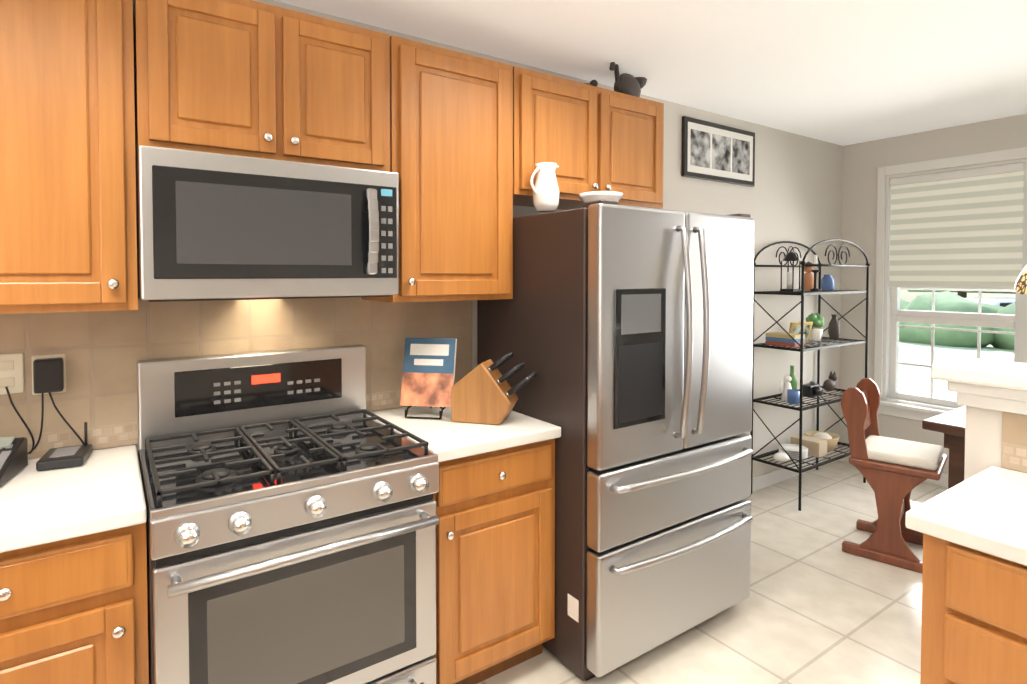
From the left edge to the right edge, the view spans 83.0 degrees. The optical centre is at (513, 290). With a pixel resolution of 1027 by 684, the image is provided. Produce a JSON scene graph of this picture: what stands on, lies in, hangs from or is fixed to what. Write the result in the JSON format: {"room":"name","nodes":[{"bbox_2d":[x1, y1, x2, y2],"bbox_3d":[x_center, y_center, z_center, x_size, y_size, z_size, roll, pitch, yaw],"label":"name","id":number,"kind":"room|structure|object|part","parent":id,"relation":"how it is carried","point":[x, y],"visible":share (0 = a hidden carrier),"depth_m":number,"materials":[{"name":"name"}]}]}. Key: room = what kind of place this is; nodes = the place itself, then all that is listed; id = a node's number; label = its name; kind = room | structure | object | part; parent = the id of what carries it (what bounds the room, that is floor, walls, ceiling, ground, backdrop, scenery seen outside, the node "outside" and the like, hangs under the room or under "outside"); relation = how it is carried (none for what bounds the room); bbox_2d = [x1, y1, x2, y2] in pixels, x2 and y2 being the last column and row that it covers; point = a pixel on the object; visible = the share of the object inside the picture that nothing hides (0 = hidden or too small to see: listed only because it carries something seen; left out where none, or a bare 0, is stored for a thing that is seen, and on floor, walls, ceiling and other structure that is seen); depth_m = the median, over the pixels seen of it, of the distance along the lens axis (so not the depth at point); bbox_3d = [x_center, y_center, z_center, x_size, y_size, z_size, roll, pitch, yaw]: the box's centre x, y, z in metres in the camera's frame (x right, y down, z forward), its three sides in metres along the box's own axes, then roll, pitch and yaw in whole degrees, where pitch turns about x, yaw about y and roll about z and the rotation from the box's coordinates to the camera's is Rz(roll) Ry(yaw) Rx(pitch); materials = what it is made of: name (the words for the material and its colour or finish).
{"room":"kitchen","nodes":[
{"label":"kitchen","id":0,"kind":"room"},
{"bbox_2d":[28,0,842,477],"bbox_3d":[-0.626,0.166,2.411,7.750,2.480,0.100,-1,2,-35],"label":"wall","id":1,"kind":"structure","parent":0,"point":[794,194],"depth_m":4.06,"materials":[{"name":"paint"}]},
{"bbox_2d":[0,0,137,313],"bbox_3d":[-1.358,-0.418,1.596,0.525,0.950,0.369,-1,2,-35],"label":"upper cabinet","id":2,"kind":"object","parent":1,"relation":"attached to","point":[68,235],"visible":1,"depth_m":1.53,"materials":[{"name":"brown wood"}]},
{"bbox_2d":[0,297,472,458],"bbox_3d":[-0.965,0.258,2.111,1.892,0.488,0.008,-1,2,-35],"label":"backsplash","id":3,"kind":"structure","parent":1,"relation":"attached to","point":[104,351],"depth_m":1.96,"materials":[{"name":"beige tile"}]},
{"bbox_2d":[0,353,84,453],"bbox_3d":[-1.433,0.344,1.751,0.222,0.311,0.052,-1,2,-35],"label":"charger","id":4,"kind":"object","parent":3,"relation":"attached to","point":[49,374],"visible":0.85,"depth_m":1.74,"materials":[{"name":"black plastic"}]},
{"bbox_2d":[133,0,389,171],"bbox_3d":[-0.827,-0.657,1.960,0.756,0.490,0.369,-1,2,-35],"label":"upper cabinet","id":5,"kind":"object","parent":1,"relation":"attached to","point":[250,78],"visible":1,"depth_m":1.80,"materials":[{"name":"brown wood"}]},
{"bbox_2d":[135,145,398,301],"bbox_3d":[-0.805,-0.190,1.937,0.755,0.428,0.447,-1,2,-35],"label":"microwave","id":6,"kind":"object","parent":5,"relation":"attached to","point":[213,226],"visible":1,"depth_m":1.75,"materials":[{"name":"grey metal"}]},
{"bbox_2d":[361,35,512,302],"bbox_3d":[-0.296,-0.437,2.336,0.525,0.950,0.369,-1,2,-35],"label":"upper cabinet","id":7,"kind":"object","parent":1,"relation":"attached to","point":[451,138],"visible":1,"depth_m":2.19,"materials":[{"name":"brown wood"}]},
{"bbox_2d":[513,66,663,209],"bbox_3d":[0.297,-0.663,2.743,0.906,0.520,0.369,-1,2,-35],"label":"upper cabinet","id":8,"kind":"object","parent":1,"relation":"attached to","point":[587,137],"visible":0.83,"depth_m":2.58,"materials":[{"name":"brown wood"}]},
{"bbox_2d":[584,80,597,86],"bbox_3d":[0.363,-0.974,2.802,0.106,0.095,0.053,-1,2,-35],"label":"bird figurine","id":9,"kind":"object","parent":8,"relation":"on","point":[593,82],"visible":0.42,"depth_m":2.80,"materials":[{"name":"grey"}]},
{"bbox_2d":[609,62,646,96],"bbox_3d":[0.560,-1.051,2.912,0.346,0.244,0.165,-1,2,-35],"label":"cat figurine","id":10,"kind":"object","parent":8,"relation":"on","point":[628,84],"visible":0.71,"depth_m":2.83,"materials":[{"name":"grey ceramic"}]},
{"bbox_2d":[681,116,754,186],"bbox_3d":[1.301,-0.860,3.651,0.720,0.355,0.024,-1,2,-35],"label":"framed picture","id":11,"kind":"object","parent":1,"relation":"attached to","point":[711,151],"visible":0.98,"depth_m":3.62,"materials":[{"name":"black"}]},
{"bbox_2d":[752,449,839,491],"bbox_3d":[1.586,1.322,3.912,2.400,0.090,0.017,-1,2,-35],"label":"baseboard","id":12,"kind":"structure","parent":1,"relation":"attached to","point":[769,479],"depth_m":4.12,"materials":[{"name":"white wood"}]},
{"bbox_2d":[275,0,1026,145],"bbox_3d":[0.603,-1.077,0.614,7.950,0.100,4.400,-1,2,-35],"label":"ceiling","id":13,"kind":"structure","parent":0,"point":[843,72],"depth_m":2.61,"materials":[{"name":"paint"}]},
{"bbox_2d":[1013,266,1026,293],"bbox_3d":[2.145,-0.525,2.186,0.382,1.085,0.382,-1,2,-35],"label":"pendant lamp","id":14,"kind":"object","parent":13,"relation":"hanging from","point":[1020,287],"visible":1,"depth_m":2.25,"materials":[{"name":"multicoloured glass"}]},
{"bbox_2d":[477,460,947,683],"bbox_3d":[0.603,1.502,0.682,7.950,0.100,4.400,-1,2,-35],"label":"floor","id":15,"kind":"structure","parent":0,"point":[818,605],"depth_m":2.50,"materials":[{"name":"tile"}]},
{"bbox_2d":[0,445,148,683],"bbox_3d":[-1.287,0.975,1.513,0.545,0.910,0.644,-1,2,-35],"label":"base cabinet","id":16,"kind":"object","parent":15,"relation":"on","point":[73,580],"visible":1,"depth_m":1.36,"materials":[{"name":"brown wood"}]},
{"bbox_2d":[0,437,27,486],"bbox_3d":[-1.486,0.458,1.551,0.240,0.119,0.211,-1,2,-23],"label":"desk phone","id":17,"kind":"object","parent":16,"relation":"on","point":[13,456],"visible":0.98,"depth_m":1.62,"materials":[{"name":"black plastic"}]},
{"bbox_2d":[36,422,92,470],"bbox_3d":[-1.338,0.463,1.734,0.110,0.100,0.150,-1,2,-27],"label":"router","id":18,"kind":"object","parent":16,"relation":"on","point":[63,457],"visible":0.98,"depth_m":1.70,"materials":[{"name":"black plastic"}]},
{"bbox_2d":[137,345,438,683],"bbox_3d":[-0.716,0.827,1.835,0.755,1.190,0.731,-1,2,-35],"label":"range","id":19,"kind":"object","parent":15,"relation":"on","point":[292,521],"visible":1,"depth_m":1.65,"materials":[{"name":"grey metal"}]},
{"bbox_2d":[366,406,560,683],"bbox_3d":[-0.216,0.955,2.259,0.525,0.910,0.644,-1,2,-35],"label":"base cabinet","id":20,"kind":"object","parent":15,"relation":"on","point":[494,497],"visible":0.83,"depth_m":2.02,"materials":[{"name":"brown wood"}]},
{"bbox_2d":[400,338,456,419],"bbox_3d":[-0.338,0.345,2.319,0.213,0.304,0.212,-1,2,-35],"label":"cookbook stand","id":21,"kind":"object","parent":20,"relation":"on","point":[428,375],"visible":1,"depth_m":2.31,"materials":[{"name":"multicoloured paper"}]},
{"bbox_2d":[451,352,536,424],"bbox_3d":[-0.071,0.369,2.217,0.312,0.262,0.121,0,2,15],"label":"knife block","id":22,"kind":"object","parent":20,"relation":"on","point":[483,393],"visible":1,"depth_m":2.17,"materials":[{"name":"brown wood"}]},
{"bbox_2d":[477,200,753,680],"bbox_3d":[0.456,0.539,2.547,0.911,1.727,0.870,-1,2,-35],"label":"fridge","id":23,"kind":"object","parent":15,"relation":"on","point":[624,333],"visible":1,"depth_m":2.16,"materials":[{"name":"grey metal"}]},
{"bbox_2d":[530,162,559,211],"bbox_3d":[0.126,-0.418,2.360,0.146,0.193,0.110,-1,2,-35],"label":"pitcher","id":24,"kind":"object","parent":23,"relation":"on","point":[546,191],"visible":1,"depth_m":2.33,"materials":[{"name":"white ceramic"}]},
{"bbox_2d":[579,191,622,201],"bbox_3d":[0.358,-0.357,2.376,0.180,0.070,0.180,-1,2,-35],"label":"bowl","id":25,"kind":"object","parent":23,"relation":"on","point":[600,195],"visible":0.48,"depth_m":2.31,"materials":[{"name":"white ceramic"}]},
{"bbox_2d":[750,239,869,510],"bbox_3d":[2.039,0.511,3.983,0.882,1.706,0.367,-1,2,-35],"label":"shelf unit","id":26,"kind":"object","parent":15,"relation":"on","point":[818,347],"visible":0.81,"depth_m":3.86,"materials":[{"name":"black metal"}]},
{"bbox_2d":[773,452,789,461],"bbox_3d":[1.748,1.089,3.786,0.120,0.060,0.095,-1,2,-35],"label":"shell","id":27,"kind":"object","parent":26,"relation":"on","point":[781,456],"visible":0.94,"depth_m":3.75,"materials":[{"name":"white ceramic"}]},
{"bbox_2d":[765,332,804,346],"bbox_3d":[1.765,0.320,3.777,0.120,0.076,0.200,-1,2,-35],"label":"books","id":28,"kind":"object","parent":26,"relation":"on","point":[779,339],"visible":0.96,"depth_m":3.73,"materials":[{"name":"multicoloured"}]},
{"bbox_2d":[780,375,791,400],"bbox_3d":[1.815,0.645,3.845,0.120,0.164,0.080,-1,2,-35],"label":"angel","id":29,"kind":"object","parent":26,"relation":"on","point":[785,386],"visible":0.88,"depth_m":3.83,"materials":[{"name":"white ceramic"}]},
{"bbox_2d":[780,246,800,290],"bbox_3d":[1.821,-0.142,3.816,0.116,0.298,0.116,-1,2,-35],"label":"lantern","id":30,"kind":"object","parent":26,"relation":"on","point":[790,256],"visible":1,"depth_m":3.80,"materials":[{"name":"black metal"}]},
{"bbox_2d":[789,365,796,389],"bbox_3d":[1.912,0.621,3.985,0.062,0.205,0.064,-1,2,-35],"label":"bottle","id":31,"kind":"object","parent":26,"relation":"on","point":[793,381],"visible":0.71,"depth_m":3.96,"materials":[{"name":"green glass"}]},
{"bbox_2d":[787,389,799,404],"bbox_3d":[1.815,0.687,3.748,0.104,0.085,0.076,-1,2,-35],"label":"cup","id":32,"kind":"object","parent":26,"relation":"on","point":[793,396],"visible":1,"depth_m":3.71,"materials":[{"name":"blue ceramic"}]},
{"bbox_2d":[779,444,807,458],"bbox_3d":[1.870,1.083,3.883,0.180,0.065,0.180,-1,2,-35],"label":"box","id":33,"kind":"object","parent":26,"relation":"on","point":[792,450],"visible":0.71,"depth_m":3.86,"materials":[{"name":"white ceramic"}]},
{"bbox_2d":[789,321,812,342],"bbox_3d":[1.885,0.283,3.867,0.184,0.149,0.131,-1,2,-35],"label":"framed picture","id":34,"kind":"object","parent":26,"relation":"on","point":[795,327],"visible":0.56,"depth_m":3.84,"materials":[{"name":"gold metal"}]},
{"bbox_2d":[790,434,826,457],"bbox_3d":[2.019,1.063,3.974,0.110,0.100,0.200,-1,2,-35],"label":"box","id":35,"kind":"object","parent":26,"relation":"on","point":[817,447],"visible":0.77,"depth_m":3.91,"materials":[{"name":"beige"}]},
{"bbox_2d":[804,261,813,290],"bbox_3d":[2.012,-0.097,3.963,0.090,0.200,0.090,-1,2,-35],"label":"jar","id":36,"kind":"object","parent":26,"relation":"on","point":[808,281],"visible":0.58,"depth_m":3.94,"materials":[{"name":"brown ceramic"}]},
{"bbox_2d":[803,381,822,396],"bbox_3d":[2.041,0.676,3.958,0.130,0.095,0.105,-1,2,-35],"label":"camera","id":37,"kind":"object","parent":26,"relation":"on","point":[812,388],"visible":0.92,"depth_m":3.93,"materials":[{"name":"black plastic"}]},
{"bbox_2d":[810,255,819,290],"bbox_3d":[1.987,-0.113,3.823,0.060,0.240,0.060,-1,2,-35],"label":"candle","id":38,"kind":"object","parent":26,"relation":"on","point":[815,271],"visible":1,"depth_m":3.82,"materials":[{"name":"black metal"}]},
{"bbox_2d":[806,313,824,340],"bbox_3d":[2.103,0.254,4.049,0.125,0.195,0.122,-1,2,-35],"label":"potted plant","id":39,"kind":"object","parent":26,"relation":"on","point":[817,320],"visible":0.88,"depth_m":4.01,"materials":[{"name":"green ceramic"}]},
{"bbox_2d":[805,431,839,450],"bbox_3d":[2.173,1.060,4.094,0.217,0.102,0.220,-1,2,-35],"label":"basket","id":40,"kind":"object","parent":26,"relation":"on","point":[832,439],"visible":0.6,"depth_m":4.06,"materials":[{"name":"beige wicker"}]},
{"bbox_2d":[820,275,834,289],"bbox_3d":[2.204,-0.054,4.073,0.090,0.110,0.090,-1,2,-35],"label":"jar","id":41,"kind":"object","parent":26,"relation":"on","point":[827,282],"visible":1,"depth_m":4.04,"materials":[{"name":"blue ceramic"}]},
{"bbox_2d":[823,371,836,391],"bbox_3d":[2.246,0.647,4.122,0.132,0.145,0.068,-1,2,-35],"label":"figurine","id":42,"kind":"object","parent":26,"relation":"on","point":[829,385],"visible":1,"depth_m":4.09,"materials":[{"name":"grey ceramic"}]},
{"bbox_2d":[828,314,840,338],"bbox_3d":[2.286,0.261,4.139,0.080,0.175,0.080,-1,2,-35],"label":"vase","id":43,"kind":"object","parent":26,"relation":"on","point":[834,331],"visible":1,"depth_m":4.12,"materials":[{"name":"grey ceramic"}]},
{"bbox_2d":[841,378,947,573],"bbox_3d":[2.024,0.949,3.095,0.431,0.878,0.414,1,2,41],"label":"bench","id":44,"kind":"object","parent":15,"relation":"on","point":[894,472],"visible":0.96,"depth_m":2.99,"materials":[{"name":"brown wood"}]},
{"bbox_2d":[922,406,965,488],"bbox_3d":[2.777,1.023,2.546,0.938,0.760,1.392,-1,2,-35],"label":"dining table","id":45,"kind":"object","parent":15,"relation":"on","point":[950,425],"visible":0.15,"depth_m":2.80,"materials":[{"name":"brown wood"}]},
{"bbox_2d":[920,537,1026,683],"bbox_3d":[1.316,1.000,1.354,0.567,0.868,0.449,-1,2,-35],"label":"base cabinet","id":46,"kind":"object","parent":15,"relation":"on","point":[974,627],"depth_m":1.29,"materials":[{"name":"brown wood"}]},
{"bbox_2d":[905,465,1026,568],"bbox_3d":[1.880,0.566,0.517,0.585,0.040,2.501,-1,2,-35],"label":"countertop","id":47,"kind":"structure","parent":46,"relation":"on","point":[985,513],"depth_m":1.36,"materials":[{"name":"white stone"}]},
{"bbox_2d":[838,114,1026,474],"bbox_3d":[3.840,0.153,2.902,0.140,2.480,4.400,-1,2,-35],"label":"wall","id":48,"kind":"structure","parent":0,"point":[863,162],"depth_m":4.39,"materials":[{"name":"paint"}]},
{"bbox_2d":[840,449,947,487],"bbox_3d":[3.776,1.349,2.890,0.013,0.090,4.198,-1,2,-35],"label":"baseboard","id":49,"kind":"structure","parent":48,"relation":"attached to","point":[943,481],"depth_m":4.05,"materials":[{"name":"white wood"}]},
{"bbox_2d":[874,147,1026,420],"bbox_3d":[3.030,0.013,4.016,0.189,1.840,0.919,-1,2,-35],"label":"window","id":50,"kind":"structure","parent":48,"relation":"in","point":[893,315],"depth_m":4.18,"materials":[{"name":"white wood"}]},
{"bbox_2d":[889,162,1024,289],"bbox_3d":[3.013,-0.413,3.993,0.040,0.804,0.769,-1,2,-35],"label":"window shade","id":51,"kind":"object","parent":50,"relation":"attached to","point":[960,229],"visible":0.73,"depth_m":3.95,"materials":[{"name":"fabric"}]},
{"bbox_3d":[3.092,-0.003,4.059,0.024,1.624,0.767,-1,2,-35],"label":"window grid","id":52,"kind":"part","parent":50,"relation":"part of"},
{"bbox_2d":[945,373,1026,404],"bbox_3d":[2.148,0.317,0.760,0.200,0.035,2.605,-1,2,-35],"label":"countertop","id":53,"kind":"structure","parent":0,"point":[971,384],"depth_m":1.67,"materials":[{"name":"white stone"}]},
{"label":"outside","id":54,"kind":"structure","parent":0,"visible":0},
{"bbox_2d":[898,290,1015,399],"bbox_3d":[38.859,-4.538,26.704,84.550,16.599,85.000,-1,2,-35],"label":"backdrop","id":55,"kind":"structure","parent":54,"point":[915,345],"depth_m":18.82,"materials":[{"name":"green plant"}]}
]}

